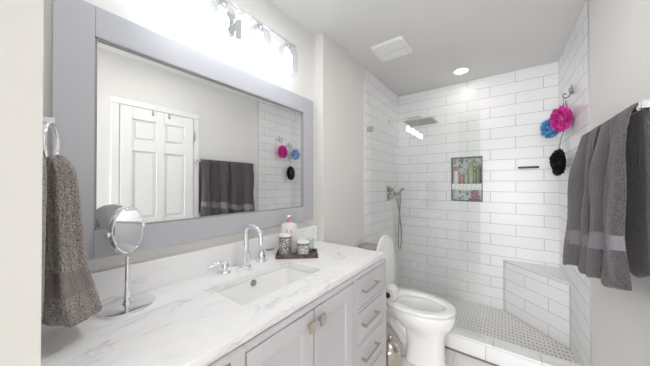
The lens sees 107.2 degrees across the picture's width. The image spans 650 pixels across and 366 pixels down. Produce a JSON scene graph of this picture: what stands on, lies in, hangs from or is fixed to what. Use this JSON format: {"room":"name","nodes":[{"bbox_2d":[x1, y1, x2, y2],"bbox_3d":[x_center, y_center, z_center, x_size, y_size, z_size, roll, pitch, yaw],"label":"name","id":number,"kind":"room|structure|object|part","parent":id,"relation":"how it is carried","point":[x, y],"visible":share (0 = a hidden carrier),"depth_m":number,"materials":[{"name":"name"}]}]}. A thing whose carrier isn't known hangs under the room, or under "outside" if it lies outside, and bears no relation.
{"room":"bathroom","nodes":[
{"label":"bathroom","id":0,"kind":"room"},
{"bbox_2d":[0,0,43,365],"bbox_3d":[-0.721,0.077,0.490,0.582,2.440,0.148,0,0,37],"label":"wall partition","id":1,"kind":"structure","parent":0,"point":[21,21],"depth_m":0.36,"materials":[{"name":"paint"}]},
{"bbox_2d":[43,116,59,161],"bbox_3d":[-0.735,-0.117,0.620,0.051,0.137,0.115,0,-1,-39],"label":"towel ring","id":2,"kind":"object","parent":1,"relation":"attached to","point":[48,121],"visible":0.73,"depth_m":0.62,"materials":[{"name":"silver metal"}]},
{"bbox_2d":[41,154,101,327],"bbox_3d":[-0.710,0.149,0.662,0.224,0.449,0.135,0,0,37],"label":"hand towel","id":3,"kind":"object","parent":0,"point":[69,294],"visible":0.82,"depth_m":0.62,"materials":[{"name":"grey fabric"}]},
{"bbox_2d":[43,0,314,272],"bbox_3d":[-1.319,0.076,0.257,0.100,2.440,4.040,0,0,37],"label":"wall","id":4,"kind":"structure","parent":0,"point":[196,28],"depth_m":1.21,"materials":[{"name":"paint"}]},
{"bbox_2d":[51,0,313,259],"bbox_3d":[-0.481,-0.173,1.274,0.033,0.875,1.286,0,0,37],"label":"wall mirror","id":5,"kind":"object","parent":4,"relation":"attached to","point":[203,146],"visible":0.94,"depth_m":1.01,"materials":[{"name":"grey paint"}]},
{"bbox_3d":[-0.835,-0.176,0.796,0.033,0.875,0.096,0,0,37],"label":"rail","id":6,"kind":"part","parent":5,"relation":"part of","materials":[{"name":"grey paint"}]},
{"bbox_3d":[-0.489,-0.168,1.272,0.019,0.670,1.079,0,0,37],"label":"mirror pane","id":7,"kind":"part","parent":5,"relation":"part of","materials":[{"name":"clear glass"}]},
{"bbox_3d":[-0.484,0.216,1.266,0.033,0.098,1.079,0,0,37],"label":"rail","id":8,"kind":"part","parent":5,"relation":"part of","materials":[{"name":"grey paint"}]},
{"bbox_3d":[-0.484,-0.557,1.271,0.033,0.107,1.079,0,0,37],"label":"rail","id":9,"kind":"part","parent":5,"relation":"part of","materials":[{"name":"grey paint"}]},
{"bbox_3d":[-0.130,-0.170,1.746,0.033,0.875,0.109,0,0,37],"label":"rail","id":10,"kind":"part","parent":5,"relation":"part of","materials":[{"name":"grey paint"}]},
{"bbox_2d":[91,225,316,304],"bbox_3d":[-0.483,0.376,1.276,0.019,0.118,1.398,0,0,37],"label":"backsplash","id":11,"kind":"structure","parent":4,"relation":"attached to","point":[148,275],"depth_m":1.04,"materials":[{"name":"white stone"}]},
{"bbox_2d":[170,0,297,69],"bbox_3d":[-0.434,-0.774,1.212,0.186,0.228,0.760,0,0,37],"label":"vanity light","id":12,"kind":"object","parent":4,"relation":"attached to","point":[228,25],"visible":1,"depth_m":1.25,"materials":[{"name":"silver metal"}]},
{"bbox_2d":[215,0,228,29],"bbox_3d":[-0.473,-0.783,1.104,0.059,0.142,0.059,0,0,37],"label":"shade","id":13,"kind":"object","parent":12,"relation":"attached to","point":[222,21],"depth_m":1.09,"materials":[{"name":"white glass"}]},
{"bbox_3d":[-0.501,-0.827,1.262,0.019,0.120,0.130,0,0,37],"label":"plate","id":14,"kind":"part","parent":12,"relation":"part of","materials":[{"name":"silver metal"}]},
{"bbox_3d":[-0.452,-0.839,1.226,0.112,0.036,0.014,0,0,37],"label":"arm","id":15,"kind":"part","parent":12,"relation":"part of","materials":[{"name":"silver metal"}]},
{"bbox_2d":[253,21,264,49],"bbox_3d":[-0.349,-0.782,1.271,0.059,0.142,0.059,0,0,37],"label":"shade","id":16,"kind":"object","parent":12,"relation":"attached to","point":[259,43],"depth_m":1.25,"materials":[{"name":"white glass"}]},
{"bbox_2d":[282,40,292,64],"bbox_3d":[-0.225,-0.781,1.438,0.059,0.142,0.059,0,0,37],"label":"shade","id":17,"kind":"object","parent":12,"relation":"attached to","point":[287,58],"depth_m":1.42,"materials":[{"name":"white glass"}]},
{"bbox_2d":[315,33,398,285],"bbox_3d":[0.402,0.091,2.503,0.184,2.440,1.620,0,0,37],"label":"wall","id":18,"kind":"structure","parent":0,"point":[339,78],"depth_m":2.16,"materials":[{"name":"paint"}]},
{"bbox_2d":[364,68,364,242],"bbox_3d":[0.384,0.090,2.337,0.004,2.440,0.005,0,0,37],"label":"trim","id":19,"kind":"structure","parent":18,"relation":"attached to","point":[364,68],"depth_m":2.34,"materials":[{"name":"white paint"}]},
{"bbox_2d":[387,185,394,200],"bbox_3d":[0.770,0.118,2.791,0.063,0.180,0.110,0,0,37],"label":"shower valve","id":20,"kind":"object","parent":18,"relation":"attached to","point":[389,189],"visible":1,"depth_m":2.78,"materials":[{"name":"silver metal"}]},
{"bbox_3d":[0.748,0.118,2.807,0.008,0.180,0.110,0,0,37],"label":"valve plate","id":21,"kind":"part","parent":20,"relation":"part of","materials":[{"name":"silver metal"}]},
{"bbox_2d":[393,188,403,248],"bbox_3d":[0.916,0.436,2.947,0.155,0.769,0.090,0,0,-28],"label":"shower","id":22,"kind":"object","parent":18,"relation":"attached to","point":[401,189],"visible":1,"depth_m":2.95,"materials":[{"name":"silver metal"}]},
{"bbox_2d":[387,116,438,126],"bbox_3d":[0.946,-0.698,2.653,0.518,0.096,0.300,0,0,37],"label":"shower head","id":23,"kind":"object","parent":18,"relation":"attached to","point":[419,121],"visible":1,"depth_m":2.58},
{"bbox_3d":[0.892,-0.696,2.693,0.374,0.064,0.020,0,0,37],"label":"arm","id":24,"kind":"part","parent":23,"relation":"part of","materials":[{"name":"silver metal"}]},
{"bbox_2d":[386,283,398,302],"bbox_3d":[0.492,0.832,1.818,0.108,0.108,0.100,0,0,37],"label":"toilet paper roll","id":25,"kind":"object","parent":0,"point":[392,291],"visible":0.8,"depth_m":1.78,"materials":[{"name":"white paper"}]},
{"bbox_2d":[270,0,584,95],"bbox_3d":[-0.162,-1.193,0.415,1.780,0.100,5.860,0,0,37],"label":"ceiling","id":26,"kind":"structure","parent":0,"point":[486,37],"depth_m":1.78,"materials":[{"name":"paint"}]},
{"bbox_2d":[371,36,411,61],"bbox_3d":[0.562,-1.119,2.026,0.276,0.024,0.276,0,0,37],"label":"ceiling vent","id":27,"kind":"object","parent":26,"relation":"in","point":[397,47],"visible":1,"depth_m":1.99,"materials":[{"name":"white plastic"}]},
{"bbox_2d":[452,67,469,74],"bbox_3d":[1.371,-1.126,2.417,0.155,0.006,0.155,0,0,37],"label":"recessed light","id":28,"kind":"object","parent":26,"relation":"in","point":[459,71],"visible":1,"depth_m":2.42,"materials":[{"name":"white"}]},
{"bbox_2d":[400,348,492,365],"bbox_3d":[-0.440,1.319,0.022,1.580,0.050,4.725,0,0,37],"label":"floor","id":29,"kind":"structure","parent":0,"point":[452,358],"depth_m":1.76,"materials":[{"name":"tile"}]},
{"bbox_2d":[208,258,385,365],"bbox_3d":[-0.245,0.885,1.091,0.599,0.832,1.380,0,0,37],"label":"vanity cabinet","id":30,"kind":"object","parent":29,"relation":"on","point":[346,325],"visible":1,"depth_m":1.04,"materials":[{"name":"grey paint"}]},
{"bbox_2d":[41,225,383,365],"bbox_3d":[-0.268,0.392,1.116,0.557,0.152,1.398,0,0,37],"label":"countertop","id":31,"kind":"structure","parent":30,"relation":"on","point":[188,323],"depth_m":0.84,"materials":[{"name":"white stone"}]},
{"bbox_2d":[95,206,154,319],"bbox_3d":[-0.692,0.256,0.838,0.162,0.352,0.162,0,0,37],"label":"makeup mirror","id":32,"kind":"object","parent":31,"relation":"on","point":[125,229],"visible":0.97,"depth_m":0.82,"materials":[{"name":"silver metal"}]},
{"bbox_3d":[-0.692,0.338,0.838,0.032,0.165,0.032,0,0,37],"label":"stem","id":33,"kind":"part","parent":32,"relation":"part of","materials":[{"name":"silver metal"}]},
{"bbox_2d":[115,207,142,251],"bbox_3d":[-0.684,0.162,0.840,0.008,0.156,0.156,0,0,-9],"label":"mirror","id":34,"kind":"object","parent":32,"relation":"attached to","point":[128,220],"depth_m":0.83,"materials":[{"name":"clear glass"}]},
{"bbox_2d":[207,224,273,274],"bbox_3d":[-0.373,0.321,1.213,0.171,0.227,0.388,0,0,37],"label":"faucet","id":35,"kind":"object","parent":31,"relation":"on","point":[245,263],"visible":1,"depth_m":1.23,"materials":[{"name":"silver metal"}]},
{"bbox_3d":[-0.509,0.380,1.125,0.017,0.019,0.086,0,0,37],"label":"lever","id":36,"kind":"part","parent":35,"relation":"part of","materials":[{"name":"silver metal"}]},
{"bbox_3d":[-0.483,0.401,1.160,0.058,0.066,0.058,0,0,37],"label":"handle","id":37,"kind":"part","parent":35,"relation":"part of","materials":[{"name":"silver metal"}]},
{"bbox_3d":[-0.412,0.395,1.246,0.056,0.080,0.056,0,0,37],"label":"spout","id":38,"kind":"part","parent":35,"relation":"part of","materials":[{"name":"silver metal"}]},
{"bbox_3d":[-0.363,0.286,1.210,0.151,0.157,0.027,0,0,37],"label":"spout","id":39,"kind":"part","parent":35,"relation":"part of","materials":[{"name":"silver metal"}]},
{"bbox_3d":[-0.354,0.402,1.334,0.058,0.066,0.058,0,0,37],"label":"handle","id":40,"kind":"part","parent":35,"relation":"part of","materials":[{"name":"silver metal"}]},
{"bbox_2d":[217,266,312,339],"bbox_3d":[-0.252,0.536,1.099,0.290,0.135,0.490,0,0,37],"label":"sink","id":41,"kind":"object","parent":31,"relation":"in","point":[246,292],"visible":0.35,"depth_m":1.21,"materials":[{"name":"white ceramic"}]},
{"bbox_2d":[275,248,317,258],"bbox_3d":[-0.167,0.424,1.441,0.244,0.022,0.132,0,0,-4],"label":"wooden tray","id":42,"kind":"object","parent":31,"relation":"on","point":[314,253],"visible":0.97,"depth_m":1.38,"materials":[{"name":"brown wood"}]},
{"bbox_2d":[279,233,291,254],"bbox_3d":[-0.235,0.363,1.415,0.075,0.131,0.075,0,0,37],"label":"ceramic canister","id":43,"kind":"object","parent":42,"relation":"on","point":[284,238],"visible":0.93,"depth_m":1.38,"materials":[{"name":"grey ceramic"}]},
{"bbox_3d":[-0.235,0.306,1.416,0.075,0.018,0.075,0,0,37],"label":"lid","id":44,"kind":"part","parent":43,"relation":"part of","materials":[{"name":"white ceramic"}]},
{"bbox_2d":[281,215,296,252],"bbox_3d":[-0.222,0.313,1.475,0.077,0.232,0.070,0,0,37],"label":"pump bottle","id":45,"kind":"object","parent":42,"relation":"on","point":[290,227],"visible":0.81,"depth_m":1.46,"materials":[{"name":"white plastic"}]},
{"bbox_2d":[297,238,309,254],"bbox_3d":[-0.129,0.377,1.425,0.075,0.103,0.075,0,0,37],"label":"ceramic jar","id":46,"kind":"object","parent":42,"relation":"on","point":[303,244],"visible":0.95,"depth_m":1.40,"materials":[{"name":"grey ceramic"}]},
{"bbox_3d":[-0.129,0.340,1.425,0.074,0.030,0.074,0,0,37],"label":"lid","id":47,"kind":"part","parent":46,"relation":"part of","materials":[{"name":"white ceramic"}]},
{"bbox_3d":[-0.141,0.825,0.803,0.023,0.682,0.297,0,0,37],"label":"door","id":48,"kind":"part","parent":30,"relation":"part of","materials":[{"name":"grey paint"}]},
{"bbox_3d":[-0.146,0.825,0.806,0.011,0.562,0.177,0,0,37],"label":"door panel","id":49,"kind":"part","parent":30,"relation":"part of","materials":[{"name":"grey paint"}]},
{"bbox_3d":[-0.051,0.531,0.886,0.025,0.042,0.026,0,0,37],"label":"knob","id":50,"kind":"part","parent":30,"relation":"part of","materials":[{"name":"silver metal"}]},
{"bbox_3d":[-0.013,0.531,0.938,0.025,0.042,0.026,0,0,37],"label":"knob","id":51,"kind":"part","parent":30,"relation":"part of","materials":[{"name":"silver metal"}]},
{"bbox_3d":[0.040,0.826,1.047,0.023,0.682,0.297,0,0,37],"label":"door","id":52,"kind":"part","parent":30,"relation":"part of","materials":[{"name":"grey paint"}]},
{"bbox_3d":[0.035,0.826,1.051,0.011,0.562,0.177,0,0,37],"label":"door panel","id":53,"kind":"part","parent":30,"relation":"part of","materials":[{"name":"grey paint"}]},
{"bbox_3d":[0.247,0.907,1.326,0.023,0.159,0.302,0,0,37],"label":"drawer","id":54,"kind":"part","parent":30,"relation":"part of","materials":[{"name":"grey paint"}]},
{"bbox_3d":[0.247,0.732,1.327,0.023,0.146,0.302,0,0,37],"label":"drawer","id":55,"kind":"part","parent":30,"relation":"part of","materials":[{"name":"grey paint"}]},
{"bbox_3d":[0.247,0.560,1.328,0.023,0.146,0.302,0,0,37],"label":"drawer","id":56,"kind":"part","parent":30,"relation":"part of","materials":[{"name":"grey paint"}]},
{"bbox_3d":[0.249,0.726,1.282,0.033,0.011,0.170,0,0,37],"label":"handle","id":57,"kind":"part","parent":30,"relation":"part of","materials":[{"name":"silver metal"}]},
{"bbox_3d":[0.249,0.554,1.284,0.033,0.011,0.170,0,0,37],"label":"handle","id":58,"kind":"part","parent":30,"relation":"part of","materials":[{"name":"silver metal"}]},
{"bbox_3d":[0.249,0.900,1.281,0.033,0.011,0.170,0,0,37],"label":"handle","id":59,"kind":"part","parent":30,"relation":"part of","materials":[{"name":"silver metal"}]},
{"bbox_3d":[0.247,1.089,1.325,0.023,0.161,0.302,0,0,37],"label":"drawer","id":60,"kind":"part","parent":30,"relation":"part of","materials":[{"name":"grey paint"}]},
{"bbox_2d":[386,335,399,365],"bbox_3d":[0.428,1.153,1.574,0.126,0.304,0.126,0,0,37],"label":"canister","id":61,"kind":"object","parent":29,"relation":"on","point":[392,348],"visible":0.83,"depth_m":1.52,"materials":[{"name":"silver metal"}]},
{"bbox_3d":[0.428,1.061,1.575,0.126,0.053,0.126,0,0,37],"label":"can lid","id":62,"kind":"part","parent":61,"relation":"part of","materials":[{"name":"silver metal"}]},
{"bbox_2d":[362,235,455,365],"bbox_3d":[0.579,0.867,1.896,0.809,0.880,0.464,0,0,37],"label":"toilet","id":63,"kind":"object","parent":29,"relation":"on","point":[419,322],"visible":0.61,"depth_m":1.72,"materials":[{"name":"white ceramic"}]},
{"bbox_2d":[358,242,377,250],"bbox_3d":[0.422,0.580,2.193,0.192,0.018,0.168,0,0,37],"label":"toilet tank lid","id":64,"kind":"object","parent":63,"relation":"on","point":[370,246],"visible":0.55,"depth_m":2.16,"materials":[{"name":"white ceramic"}]},
{"bbox_3d":[0.494,0.652,1.960,0.040,0.450,0.386,0,0,37],"label":"lid","id":65,"kind":"part","parent":63,"relation":"part of","materials":[{"name":"white plastic"}]},
{"bbox_3d":[0.703,0.897,1.804,0.500,0.018,0.380,0,0,37],"label":"seat","id":66,"kind":"part","parent":63,"relation":"part of","materials":[{"name":"white plastic"}]},
{"bbox_3d":[0.712,1.110,1.796,0.472,0.392,0.366,0,0,37],"label":"bowl","id":67,"kind":"part","parent":63,"relation":"part of","materials":[{"name":"white ceramic"}]},
{"bbox_2d":[445,325,583,365],"bbox_3d":[1.024,1.239,1.927,1.492,0.137,0.124,0,0,37],"label":"curb","id":68,"kind":"object","parent":29,"relation":"on","point":[487,349],"visible":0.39,"depth_m":1.73,"materials":[{"name":"white tile"}]},
{"bbox_2d":[367,126,480,294],"bbox_3d":[0.799,0.205,2.096,0.938,1.930,0.024,0,0,37],"label":"screen","id":69,"kind":"object","parent":68,"relation":"on","point":[369,129],"visible":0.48,"depth_m":2.34,"materials":[{"name":"clear glass"}]},
{"bbox_2d":[399,61,559,309],"bbox_3d":[1.556,0.093,2.718,1.780,2.440,0.100,0,0,37],"label":"wall","id":70,"kind":"structure","parent":0,"point":[447,244],"depth_m":2.57,"materials":[{"name":"white tile"}]},
{"bbox_2d":[451,156,482,201],"bbox_3d":[1.591,-0.043,2.690,0.303,0.493,0.102,0,0,37],"label":"wall niche","id":71,"kind":"object","parent":70,"relation":"in","point":[459,192],"visible":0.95,"depth_m":2.71,"materials":[{"name":"multicoloured tile"}]},
{"bbox_2d":[453,168,458,183],"bbox_3d":[1.499,-0.080,2.749,0.056,0.175,0.056,0,0,37],"label":"bottle","id":72,"kind":"object","parent":71,"relation":"in","point":[455,170],"visible":1,"depth_m":2.73,"materials":[{"name":"white plastic"}]},
{"bbox_2d":[460,172,463,183],"bbox_3d":[1.547,-0.060,2.713,0.044,0.135,0.044,0,0,37],"label":"bottle","id":73,"kind":"object","parent":71,"relation":"in","point":[461,176],"visible":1,"depth_m":2.69,"materials":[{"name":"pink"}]},
{"bbox_2d":[465,166,467,183],"bbox_3d":[1.591,-0.090,2.699,0.034,0.195,0.034,0,0,37],"label":"bottle","id":74,"kind":"object","parent":71,"relation":"in","point":[466,171],"visible":0.99,"depth_m":2.69,"materials":[{"name":"grey plastic"}]},
{"bbox_2d":[452,184,481,189],"bbox_3d":[1.587,0.043,2.684,0.283,0.070,0.087,0,0,37],"label":"shelf","id":75,"kind":"object","parent":71,"relation":"attached to","point":[454,186],"depth_m":2.64,"materials":[{"name":"white tile"}]},
{"bbox_2d":[468,163,473,183],"bbox_3d":[1.619,-0.106,2.659,0.054,0.225,0.054,0,0,37],"label":"bottle","id":76,"kind":"object","parent":71,"relation":"in","point":[470,169],"visible":1,"depth_m":2.64,"materials":[{"name":"green plastic"}]},
{"bbox_2d":[475,163,480,183],"bbox_3d":[1.673,-0.103,2.619,0.054,0.220,0.054,0,0,37],"label":"bottle","id":77,"kind":"object","parent":71,"relation":"in","point":[478,165],"visible":0.99,"depth_m":2.60,"materials":[{"name":"green plastic"}]},
{"bbox_2d":[518,166,538,168],"bbox_3d":[1.980,-0.152,2.334,0.157,0.020,0.014,0,0,37],"label":"wall bar","id":78,"kind":"object","parent":70,"relation":"attached to","point":[524,167],"visible":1,"depth_m":2.33,"materials":[{"name":"silver metal"}]},
{"bbox_2d":[397,284,575,362],"bbox_3d":[1.297,1.317,2.307,1.516,0.045,0.855,0,0,37],"label":"floor","id":79,"kind":"structure","parent":0,"point":[493,322],"depth_m":2.16,"materials":[{"name":"tile"}]},
{"bbox_2d":[503,259,570,349],"bbox_3d":[1.858,1.036,2.150,0.418,0.518,0.441,0,0,37],"label":"bench","id":80,"kind":"object","parent":79,"relation":"on","point":[537,295],"visible":1,"depth_m":2.10,"materials":[{"name":"white tile"}]},
{"bbox_2d":[549,98,572,132],"bbox_3d":[1.765,-0.509,1.797,0.127,0.259,0.175,0,0,37],"label":"bath pouf","id":81,"kind":"object","parent":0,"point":[561,118],"visible":1,"depth_m":1.76,"materials":[{"name":"pink plastic"}]},
{"bbox_2d":[558,0,649,365],"bbox_3d":[0.511,0.073,-0.094,0.104,2.440,5.660,0,0,37],"label":"wall","id":82,"kind":"structure","parent":0,"point":[619,30],"depth_m":1.23,"materials":[{"name":"paint"}]},
{"bbox_2d":[562,84,573,98],"bbox_3d":[1.786,-0.670,1.744,0.048,0.093,0.093,0,0,9],"label":"hook","id":83,"kind":"object","parent":82,"relation":"attached to","point":[571,91],"visible":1,"depth_m":1.75,"materials":[{"name":"silver metal"}]},
{"bbox_2d":[587,0,591,365],"bbox_3d":[1.581,0.084,1.432,0.006,2.440,0.004,0,0,37],"label":"trim","id":84,"kind":"structure","parent":82,"relation":"attached to","point":[587,0],"depth_m":1.43,"materials":[{"name":"white tile"}]},
{"bbox_2d":[580,99,649,138],"bbox_3d":[1.278,-0.254,1.069,0.056,0.048,0.795,0,0,37],"label":"towel bar","id":85,"kind":"object","parent":82,"relation":"attached to","point":[644,104],"visible":0.24,"depth_m":0.78,"materials":[{"name":"silver metal"}]},
{"bbox_2d":[563,124,601,273],"bbox_3d":[1.344,0.099,1.239,0.141,0.746,0.344,0,0,37],"label":"bath towel","id":86,"kind":"object","parent":85,"relation":"hanging from","point":[578,206],"visible":0.56,"depth_m":1.26,"materials":[{"name":"grey fabric"}]},
{"bbox_2d":[585,102,649,290],"bbox_3d":[1.148,0.078,0.955,0.114,0.707,0.346,0,0,37],"label":"bath towel","id":87,"kind":"object","parent":85,"relation":"hanging from","point":[618,245],"visible":0.99,"depth_m":0.87,"materials":[{"name":"grey fabric"}]},
{"bbox_3d":[1.053,-0.256,0.771,0.051,0.026,0.024,0,0,37],"label":"post","id":88,"kind":"part","parent":85,"relation":"part of","materials":[{"name":"silver metal"}]},
{"bbox_3d":[1.894,-0.609,1.909,0.058,0.093,0.094,0,0,37],"label":"hook","id":89,"kind":"object","parent":82,"relation":"attached to","visible":0},
{"bbox_2d":[540,118,558,138],"bbox_3d":[1.881,-0.475,1.998,0.134,0.207,0.163,0,0,37],"label":"bath pouf","id":90,"kind":"object","parent":89,"relation":"hanging from","point":[545,128],"visible":0.62,"depth_m":1.99,"materials":[{"name":"blue"}]},
{"bbox_2d":[549,132,566,175],"bbox_3d":[1.873,-0.316,1.931,0.100,0.524,0.140,0,0,37],"label":"bath pouf","id":91,"kind":"object","parent":89,"relation":"hanging from","point":[558,162],"visible":0.99,"depth_m":1.90,"materials":[{"name":"black"}]},
{"bbox_3d":[1.644,0.183,2.640,0.110,0.019,0.060,0,0,37],"label":"greens","id":92,"kind":"object","parent":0,"visible":0},
{"bbox_2d":[470,192,478,198],"bbox_3d":[1.642,0.137,2.631,0.079,0.076,0.067,0,0,37],"label":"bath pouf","id":93,"kind":"object","parent":92,"relation":"on","point":[474,195],"visible":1,"depth_m":2.61,"materials":[{"name":"pink"}]}
]}

